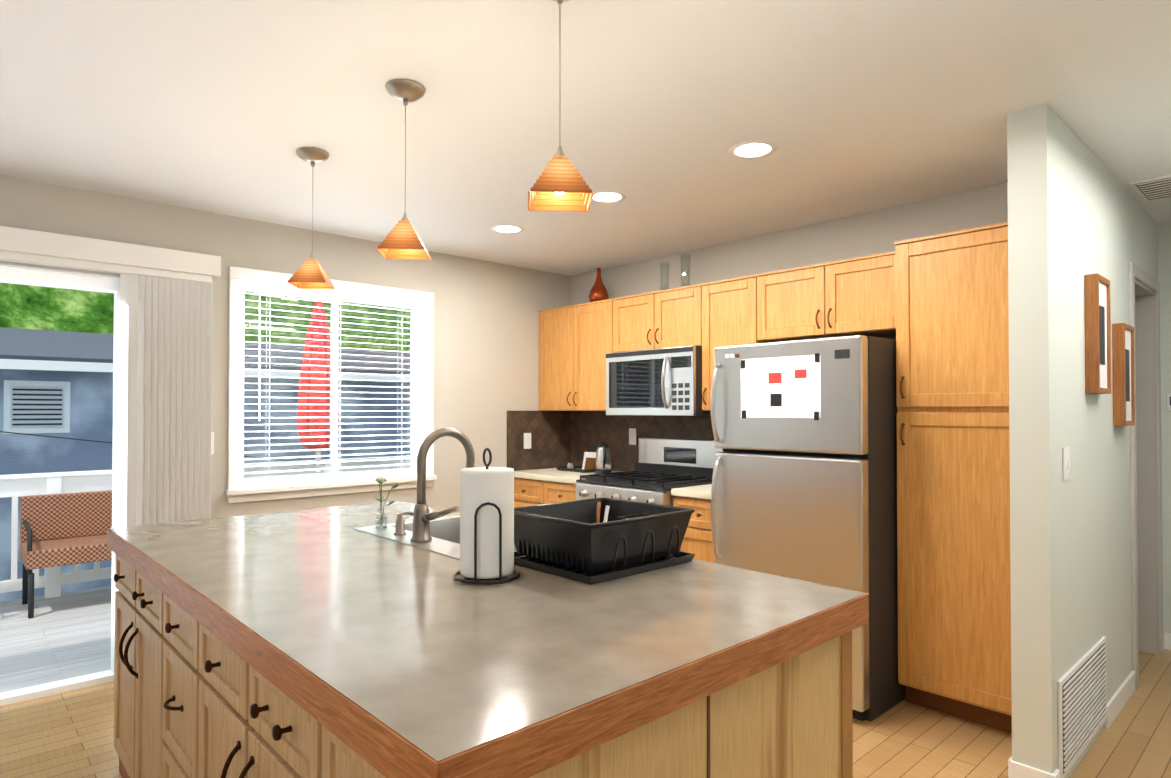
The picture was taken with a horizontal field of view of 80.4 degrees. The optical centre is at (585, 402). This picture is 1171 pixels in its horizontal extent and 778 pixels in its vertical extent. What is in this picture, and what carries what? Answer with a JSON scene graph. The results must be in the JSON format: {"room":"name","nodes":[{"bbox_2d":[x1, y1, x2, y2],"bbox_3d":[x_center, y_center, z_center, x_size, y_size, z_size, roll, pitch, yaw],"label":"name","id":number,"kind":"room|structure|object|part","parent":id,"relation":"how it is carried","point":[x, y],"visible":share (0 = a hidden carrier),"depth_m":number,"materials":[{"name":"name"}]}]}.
{"room":"kitchen","nodes":[
{"label":"kitchen","id":0,"kind":"room"},
{"bbox_2d":[0,175,570,517],"bbox_3d":[-2.911,0.177,3.104,7.720,2.460,0.150,1,-1,-43],"label":"wall","id":1,"kind":"structure","parent":0,"point":[486,346],"depth_m":4.48,"materials":[{"name":"beige paint"}]},
{"bbox_2d":[0,264,119,705],"bbox_3d":[-3.042,0.370,2.955,1.950,2.070,0.146,1,-1,-43],"label":"door","id":2,"kind":"structure","parent":1,"relation":"in","point":[26,275],"depth_m":3.46,"materials":[{"name":"white"}]},
{"bbox_2d":[0,226,220,282],"bbox_3d":[-2.859,-0.727,2.993,2.330,0.145,0.100,1,-1,-43],"label":"valance","id":3,"kind":"object","parent":1,"relation":"attached to","point":[19,245],"visible":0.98,"depth_m":3.39,"materials":[{"name":"white"}]},
{"bbox_2d":[117,274,211,590],"bbox_3d":[-2.176,0.369,3.597,0.409,2.028,0.055,1,-1,-43],"label":"vertical blinds","id":4,"kind":"object","parent":3,"relation":"hanging from","point":[165,392],"visible":0.6,"depth_m":3.58,"materials":[{"name":"white fabric"}]},
{"bbox_2d":[211,432,213,453],"bbox_3d":[-2.066,0.225,3.777,0.075,0.120,0.010,1,-1,-43],"label":"light switch","id":5,"kind":"object","parent":1,"relation":"attached to","point":[212,442],"visible":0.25,"depth_m":3.80,"materials":[{"name":"white plastic"}]},
{"bbox_2d":[226,266,436,502],"bbox_3d":[-1.552,-0.093,4.334,1.310,1.320,0.197,1,-1,-43],"label":"window","id":6,"kind":"structure","parent":1,"relation":"in","point":[421,393],"depth_m":4.29,"materials":[{"name":"white plastic"}]},
{"bbox_3d":[-1.586,-0.097,4.370,1.100,1.120,0.006,1,-1,-43],"label":"glass","id":7,"kind":"part","parent":6,"relation":"part of","materials":[{"name":"clear glass"}]},
{"bbox_2d":[0,649,1170,777],"bbox_3d":[-0.079,1.447,2.372,10.900,0.100,5.050,1,-1,-43],"label":"floor","id":8,"kind":"structure","parent":0,"point":[68,734],"depth_m":2.87,"materials":[{"name":"brown wood"}]},
{"bbox_2d":[107,532,855,777],"bbox_3d":[-0.582,0.968,2.146,1.194,0.852,2.346,1,-1,-43],"label":"kitchen island","id":9,"kind":"object","parent":8,"relation":"on","point":[189,702],"depth_m":1.55,"materials":[{"name":"brown wood"}]},
{"bbox_2d":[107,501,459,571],"bbox_3d":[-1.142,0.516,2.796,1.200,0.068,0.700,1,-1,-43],"label":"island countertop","id":10,"kind":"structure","parent":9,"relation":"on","point":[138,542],"depth_m":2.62,"materials":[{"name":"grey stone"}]},
{"bbox_2d":[147,528,459,627],"bbox_3d":[-0.653,0.510,2.268,1.200,0.068,0.740,1,-1,-43],"label":"island countertop","id":11,"kind":"structure","parent":9,"relation":"on","point":[203,578],"depth_m":2.03,"materials":[{"name":"grey stone"}]},
{"bbox_2d":[374,476,397,530],"bbox_3d":[-0.752,0.374,2.582,0.109,0.202,0.134,1,-1,-43],"label":"bud vase","id":12,"kind":"object","parent":11,"relation":"on","point":[379,479],"visible":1,"depth_m":2.57,"materials":[{"name":"clear glass"}]},
{"bbox_2d":[394,428,474,541],"bbox_3d":[-0.492,0.282,2.440,0.258,0.385,0.355,1,-1,-43],"label":"faucet","id":13,"kind":"object","parent":11,"relation":"on","point":[420,532],"depth_m":2.37,"materials":[{"name":"silver metal"}]},
{"bbox_2d":[353,515,516,559],"bbox_3d":[-0.415,0.577,2.488,0.500,0.204,0.840,1,-1,-43],"label":"sink","id":14,"kind":"object","parent":11,"relation":"in","point":[443,540],"depth_m":2.48,"materials":[{"name":"silver metal"}]},
{"bbox_2d":[215,559,868,777],"bbox_3d":[-0.075,0.502,1.645,1.200,0.068,0.960,1,-1,-43],"label":"island countertop","id":15,"kind":"structure","parent":9,"relation":"on","point":[435,674],"depth_m":1.32,"materials":[{"name":"grey stone"}]},
{"bbox_2d":[453,448,519,583],"bbox_3d":[-0.265,0.296,1.867,0.179,0.346,0.179,1,-1,-43],"label":"paper towel holder","id":16,"kind":"object","parent":15,"relation":"on","point":[487,522],"visible":1,"depth_m":1.80,"materials":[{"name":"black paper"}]},
{"bbox_2d":[514,497,694,584],"bbox_3d":[0.043,0.392,2.052,0.425,0.162,0.405,1,-1,-43],"label":"dish rack","id":17,"kind":"object","parent":15,"relation":"on","point":[592,541],"visible":1,"depth_m":1.94,"materials":[{"name":"black plastic"}]},
{"bbox_2d":[514,478,575,507],"bbox_3d":[-0.069,0.992,5.071,0.620,0.881,0.810,1,-1,-43],"label":"base cabinet","id":18,"kind":"object","parent":8,"relation":"on","point":[527,492],"depth_m":4.90,"materials":[{"name":"brown wood"}]},
{"bbox_2d":[514,466,633,485],"bbox_3d":[-0.075,0.531,5.064,0.622,0.040,0.800,1,-1,-43],"label":"countertop","id":19,"kind":"structure","parent":18,"relation":"on","point":[551,474],"depth_m":4.94,"materials":[{"name":"beige stone"}]},
{"bbox_2d":[556,452,595,472],"bbox_3d":[-0.034,0.443,5.175,0.220,0.138,0.320,1,-1,-43],"label":"tray","id":20,"kind":"object","parent":19,"relation":"on","point":[589,462],"visible":0.98,"depth_m":5.18,"materials":[{"name":"black plastic"}]},
{"bbox_2d":[595,442,611,473],"bbox_3d":[0.125,0.396,4.942,0.144,0.226,0.179,1,-1,-43],"label":"kettle","id":21,"kind":"object","parent":19,"relation":"on","point":[603,460],"visible":0.98,"depth_m":4.91,"materials":[{"name":"silver metal"}]},
{"bbox_2d":[576,438,722,505],"bbox_3d":[0.412,0.836,4.445,0.721,1.175,0.758,1,-1,-43],"label":"range","id":22,"kind":"object","parent":8,"relation":"on","point":[663,468],"visible":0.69,"depth_m":4.48,"materials":[{"name":"silver metal"}]},
{"bbox_2d":[673,498,714,562],"bbox_3d":[0.870,0.979,4.059,0.620,0.881,0.415,1,-1,-43],"label":"base cabinet","id":23,"kind":"object","parent":8,"relation":"on","point":[697,540],"depth_m":3.87,"materials":[{"name":"brown wood"}]},
{"bbox_2d":[671,484,711,501],"bbox_3d":[0.861,0.518,4.055,0.622,0.040,0.417,1,-1,-43],"label":"countertop","id":24,"kind":"structure","parent":23,"relation":"on","point":[704,491],"depth_m":3.93,"materials":[{"name":"beige stone"}]},
{"bbox_2d":[711,335,904,721],"bbox_3d":[1.181,0.562,3.524,0.841,1.700,0.788,1,-1,-43],"label":"fridge","id":25,"kind":"object","parent":8,"relation":"on","point":[804,483],"visible":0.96,"depth_m":3.19,"materials":[{"name":"grey metal"}]},
{"bbox_2d":[891,222,1011,732],"bbox_3d":[1.808,0.330,3.166,0.469,2.156,0.572,1,-1,-43],"label":"tall cabinet","id":26,"kind":"object","parent":8,"relation":"on","point":[937,304],"depth_m":3.04,"materials":[{"name":"brown wood"}]},
{"bbox_2d":[0,0,1170,275],"bbox_3d":[-0.079,-1.112,2.405,10.900,0.100,5.050,1,-1,-43],"label":"ceiling","id":27,"kind":"structure","parent":0,"point":[844,106],"depth_m":2.49,"materials":[{"name":"white paint"}]},
{"bbox_2d":[287,147,336,289],"bbox_3d":[-1.153,-0.773,2.926,0.160,0.565,0.160,0,-1,-5],"label":"pendant light","id":28,"kind":"object","parent":27,"relation":"hanging from","point":[310,273],"visible":1,"depth_m":2.89,"materials":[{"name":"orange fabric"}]},
{"bbox_3d":[-1.153,-0.545,2.923,0.225,0.110,0.225,1,-1,-43],"label":"lamp shade","id":29,"kind":"part","parent":28,"relation":"part of","materials":[{"name":"orange glass"}]},
{"bbox_2d":[376,79,431,259],"bbox_3d":[-0.609,-0.780,2.339,0.160,0.565,0.160,0,-1,-5],"label":"pendant light","id":30,"kind":"object","parent":27,"relation":"hanging from","point":[401,240],"visible":1,"depth_m":2.31,"materials":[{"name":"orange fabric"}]},
{"bbox_3d":[-0.609,-0.553,2.336,0.225,0.110,0.225,1,-1,-43],"label":"lamp shade","id":31,"kind":"part","parent":30,"relation":"part of","materials":[{"name":"orange glass"}]},
{"bbox_2d":[491,225,523,233],"bbox_3d":[-0.469,-1.038,4.163,0.200,0.004,0.200,1,-1,-43],"label":"recessed light","id":32,"kind":"object","parent":27,"relation":"in","point":[508,229],"visible":1,"depth_m":4.17,"materials":[{"name":"white"}]},
{"bbox_2d":[528,0,593,211],"bbox_3d":[-0.065,-0.788,1.752,0.160,0.565,0.160,0,-1,-5],"label":"pendant light","id":33,"kind":"object","parent":27,"relation":"hanging from","point":[560,184],"visible":1,"depth_m":1.74,"materials":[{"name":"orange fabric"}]},
{"bbox_3d":[-0.065,-0.560,1.750,0.225,0.110,0.225,1,-1,-43],"label":"lamp shade","id":34,"kind":"part","parent":33,"relation":"part of","materials":[{"name":"orange glass"}]},
{"bbox_2d":[592,191,625,203],"bbox_3d":[0.109,-1.046,3.540,0.200,0.004,0.200,1,-1,-43],"label":"recessed light","id":35,"kind":"object","parent":27,"relation":"in","point":[606,197],"visible":0.79,"depth_m":3.54,"materials":[{"name":"white"}]},
{"bbox_2d":[728,141,776,158],"bbox_3d":[0.700,-1.054,2.902,0.200,0.004,0.200,1,-1,-43],"label":"recessed light","id":36,"kind":"object","parent":27,"relation":"in","point":[755,149],"visible":1,"depth_m":2.90,"materials":[{"name":"white"}]},
{"bbox_2d":[1129,174,1170,201],"bbox_3d":[2.888,-1.042,3.293,0.420,0.016,0.420,1,-1,-43],"label":"ceiling vent","id":37,"kind":"object","parent":27,"relation":"in","point":[1153,189],"visible":0.98,"depth_m":3.35,"materials":[{"name":"white metal"}]},
{"bbox_2d":[571,182,1007,339],"bbox_3d":[1.074,0.193,4.395,0.120,2.460,3.375,1,-1,-43],"label":"wall","id":38,"kind":"structure","parent":0,"point":[869,233],"depth_m":4.05,"materials":[{"name":"beige paint"}]},
{"bbox_2d":[535,299,610,413],"bbox_3d":[0.034,-0.323,5.183,0.340,0.771,0.809,1,-1,-43],"label":"upper cabinet","id":39,"kind":"object","parent":38,"relation":"attached to","point":[575,340],"depth_m":5.07,"materials":[{"name":"brown wood"}]},
{"bbox_2d":[589,268,608,301],"bbox_3d":[0.098,-0.851,5.123,0.150,0.280,0.150,1,-1,-43],"label":"copper vase","id":40,"kind":"object","parent":39,"relation":"on","point":[598,291],"visible":0.79,"depth_m":5.08,"materials":[{"name":"orange metal"}]},
{"bbox_2d":[507,411,713,471],"bbox_3d":[0.328,0.301,4.639,0.639,0.490,1.998,1,-1,-43],"label":"backsplash","id":41,"kind":"structure","parent":38,"relation":"attached to","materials":[{"name":"tile"}]},
{"bbox_2d":[524,433,530,448],"bbox_3d":[-0.440,0.294,5.269,0.070,0.120,0.008,1,-1,-43],"label":"outlet","id":42,"kind":"object","parent":41,"relation":"attached to","point":[527,440],"visible":1,"depth_m":5.27,"materials":[{"name":"white plastic"}]},
{"bbox_2d":[629,428,635,444],"bbox_3d":[0.343,0.252,5.070,0.008,0.120,0.070,1,-1,-43],"label":"outlet","id":43,"kind":"object","parent":41,"relation":"attached to","point":[632,436],"visible":1,"depth_m":5.07,"materials":[{"name":"white plastic"}]},
{"bbox_2d":[611,283,702,352],"bbox_3d":[0.568,-0.528,4.609,0.340,0.375,0.762,1,-1,-43],"label":"upper cabinet","id":44,"kind":"object","parent":38,"relation":"attached to","point":[668,318],"depth_m":4.46,"materials":[{"name":"brown wood"}]},
{"bbox_2d":[606,345,710,415],"bbox_3d":[0.517,-0.125,4.555,0.445,0.424,0.755,1,-1,-43],"label":"microwave","id":45,"kind":"object","parent":44,"relation":"attached to","point":[660,382],"visible":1,"depth_m":4.38,"materials":[{"name":"grey metal"}]},
{"bbox_2d":[660,262,669,289],"bbox_3d":[0.533,-0.827,4.653,0.067,0.220,0.068,1,-1,-43],"label":"glass vase","id":46,"kind":"object","parent":44,"relation":"on","point":[665,284],"visible":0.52,"depth_m":4.65,"materials":[{"name":"glass"}]},
{"bbox_2d":[680,254,690,286],"bbox_3d":[0.656,-0.843,4.550,0.067,0.250,0.068,1,-1,-43],"label":"glass vase","id":47,"kind":"object","parent":44,"relation":"on","point":[686,271],"visible":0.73,"depth_m":4.54,"materials":[{"name":"glass"}]},
{"bbox_2d":[702,275,766,410],"bbox_3d":[0.961,-0.336,4.183,0.340,0.771,0.388,1,-1,-43],"label":"upper cabinet","id":48,"kind":"object","parent":38,"relation":"attached to","point":[730,308],"depth_m":4.09,"materials":[{"name":"brown wood"}]},
{"bbox_2d":[755,252,890,342],"bbox_3d":[1.375,-0.539,3.739,0.340,0.376,0.828,1,-1,-43],"label":"upper cabinet","id":49,"kind":"object","parent":38,"relation":"attached to","point":[852,296],"depth_m":3.62,"materials":[{"name":"brown wood"}]},
{"bbox_2d":[1007,104,1157,777],"bbox_3d":[3.118,0.187,3.904,4.150,2.460,0.125,1,-1,-43],"label":"wall","id":50,"kind":"structure","parent":0,"point":[1077,211],"depth_m":2.55,"materials":[{"name":"white paint"}]},
{"bbox_2d":[1008,756,1034,777],"bbox_3d":[1.678,1.353,2.645,0.373,0.095,0.015,1,-1,-43],"label":"baseboard","id":51,"kind":"structure","parent":50,"relation":"attached to","point":[1015,769],"depth_m":2.50,"materials":[{"name":"white wood"}]},
{"bbox_2d":[1063,447,1069,480],"bbox_3d":[1.797,0.230,2.586,0.080,0.120,0.010,1,-1,-43],"label":"light switch","id":52,"kind":"object","parent":50,"relation":"attached to","point":[1066,463],"visible":1,"depth_m":2.58,"materials":[{"name":"white plastic"}]},
{"bbox_2d":[1057,636,1106,777],"bbox_3d":[1.964,1.179,2.724,0.730,0.355,0.016,1,-1,-43],"label":"air vent","id":53,"kind":"object","parent":50,"relation":"in","point":[1082,697],"visible":0.96,"depth_m":2.66,"materials":[{"name":"white metal"}]},
{"bbox_2d":[1084,273,1110,393],"bbox_3d":[2.124,-0.276,2.871,0.230,0.480,0.045,1,-1,-43],"label":"frame","id":54,"kind":"object","parent":50,"relation":"attached to","point":[1097,337],"visible":1,"depth_m":2.80,"materials":[{"name":"brown wood"}]},
{"bbox_2d":[1105,671,1134,727],"bbox_3d":[2.464,1.360,3.189,0.600,0.095,0.013,1,-1,-43],"label":"baseboard","id":55,"kind":"structure","parent":50,"relation":"attached to","point":[1120,698],"depth_m":3.15,"materials":[{"name":"white wood"}]},
{"bbox_2d":[1112,323,1134,425],"bbox_3d":[2.498,-0.124,3.216,0.230,0.465,0.045,1,-1,-43],"label":"frame","id":56,"kind":"object","parent":50,"relation":"attached to","point":[1123,375],"visible":1,"depth_m":3.15,"materials":[{"name":"brown wood"}]},
{"bbox_2d":[1128,262,1163,689],"bbox_3d":[2.940,0.362,3.726,0.800,2.105,0.141,1,-1,-43],"label":"door frame","id":57,"kind":"structure","parent":50,"relation":"attached to","point":[1146,526],"depth_m":3.92,"materials":[{"name":"grey wood"}]},
{"bbox_2d":[1158,221,1170,632],"bbox_3d":[3.846,0.182,3.539,0.120,2.460,1.400,1,-1,-43],"label":"wall","id":58,"kind":"structure","parent":0,"point":[1164,254],"depth_m":3.99,"materials":[{"name":"white paint"}]},
{"bbox_2d":[1163,632,1170,649],"bbox_3d":[3.743,1.365,3.531,0.020,0.095,1.250,1,-1,-43],"label":"baseboard","id":59,"kind":"structure","parent":58,"relation":"attached to","point":[1166,636],"depth_m":3.97,"materials":[{"name":"white wood"}]},
{"bbox_2d":[1167,393,1170,410],"bbox_3d":[3.368,-0.003,3.951,0.022,0.100,0.080,1,-1,-43],"label":"thermostat","id":60,"kind":"object","parent":58,"relation":"attached to","point":[1168,401],"visible":1,"depth_m":3.97,"materials":[{"name":"white plastic"}]},
{"label":"outside","id":61,"kind":"structure","parent":0,"visible":0},
{"bbox_3d":[-17.437,4.232,16.866,70.000,0.100,39.840,1,-1,-43],"label":"ground","id":62,"kind":"structure","parent":61,"visible":0},
{"bbox_2d":[0,586,110,692],"bbox_3d":[-3.540,2.735,4.176,8.100,2.570,2.315,1,-1,-43],"label":"deck","id":63,"kind":"object","parent":62,"relation":"on","point":[66,635],"visible":0.27,"depth_m":4.26,"materials":[{"name":"white wood"}]},
{"bbox_2d":[20,490,111,618],"bbox_3d":[-3.448,1.074,5.274,1.300,0.780,0.520,1,-1,-43],"label":"bench","id":64,"kind":"object","parent":63,"relation":"on","point":[62,529],"visible":0.46,"depth_m":5.04,"materials":[{"name":"wicker"}]},
{"bbox_2d":[0,431,409,598],"bbox_3d":[-4.279,0.521,5.002,8.100,1.880,0.100,1,-1,-43],"label":"railing","id":65,"kind":"object","parent":63,"relation":"on","point":[52,580],"visible":0.17,"depth_m":5.27,"materials":[{"name":"white wood"}]},
{"bbox_2d":[297,300,338,473],"bbox_3d":[-2.104,0.301,5.453,0.440,2.330,0.440,1,-1,-43],"label":"umbrella","id":66,"kind":"object","parent":63,"relation":"on","point":[319,382],"depth_m":5.36,"materials":[{"name":"red"}]},
{"bbox_2d":[0,327,410,601],"bbox_3d":[-8.745,1.445,9.733,25.000,5.291,3.371,1,-1,-43],"label":"house","id":67,"kind":"structure","parent":62,"relation":"on","point":[56,383],"depth_m":9.72,"materials":[{"name":"blue wood"}]},
{"bbox_2d":[0,282,410,352],"bbox_3d":[-12.011,-5.192,11.133,70.000,18.600,23.800,1,-1,-43],"label":"trees","id":68,"kind":"object","parent":62,"relation":"on","point":[41,308],"visible":0.02,"depth_m":15.70,"materials":[{"name":"green plant"}]}
]}

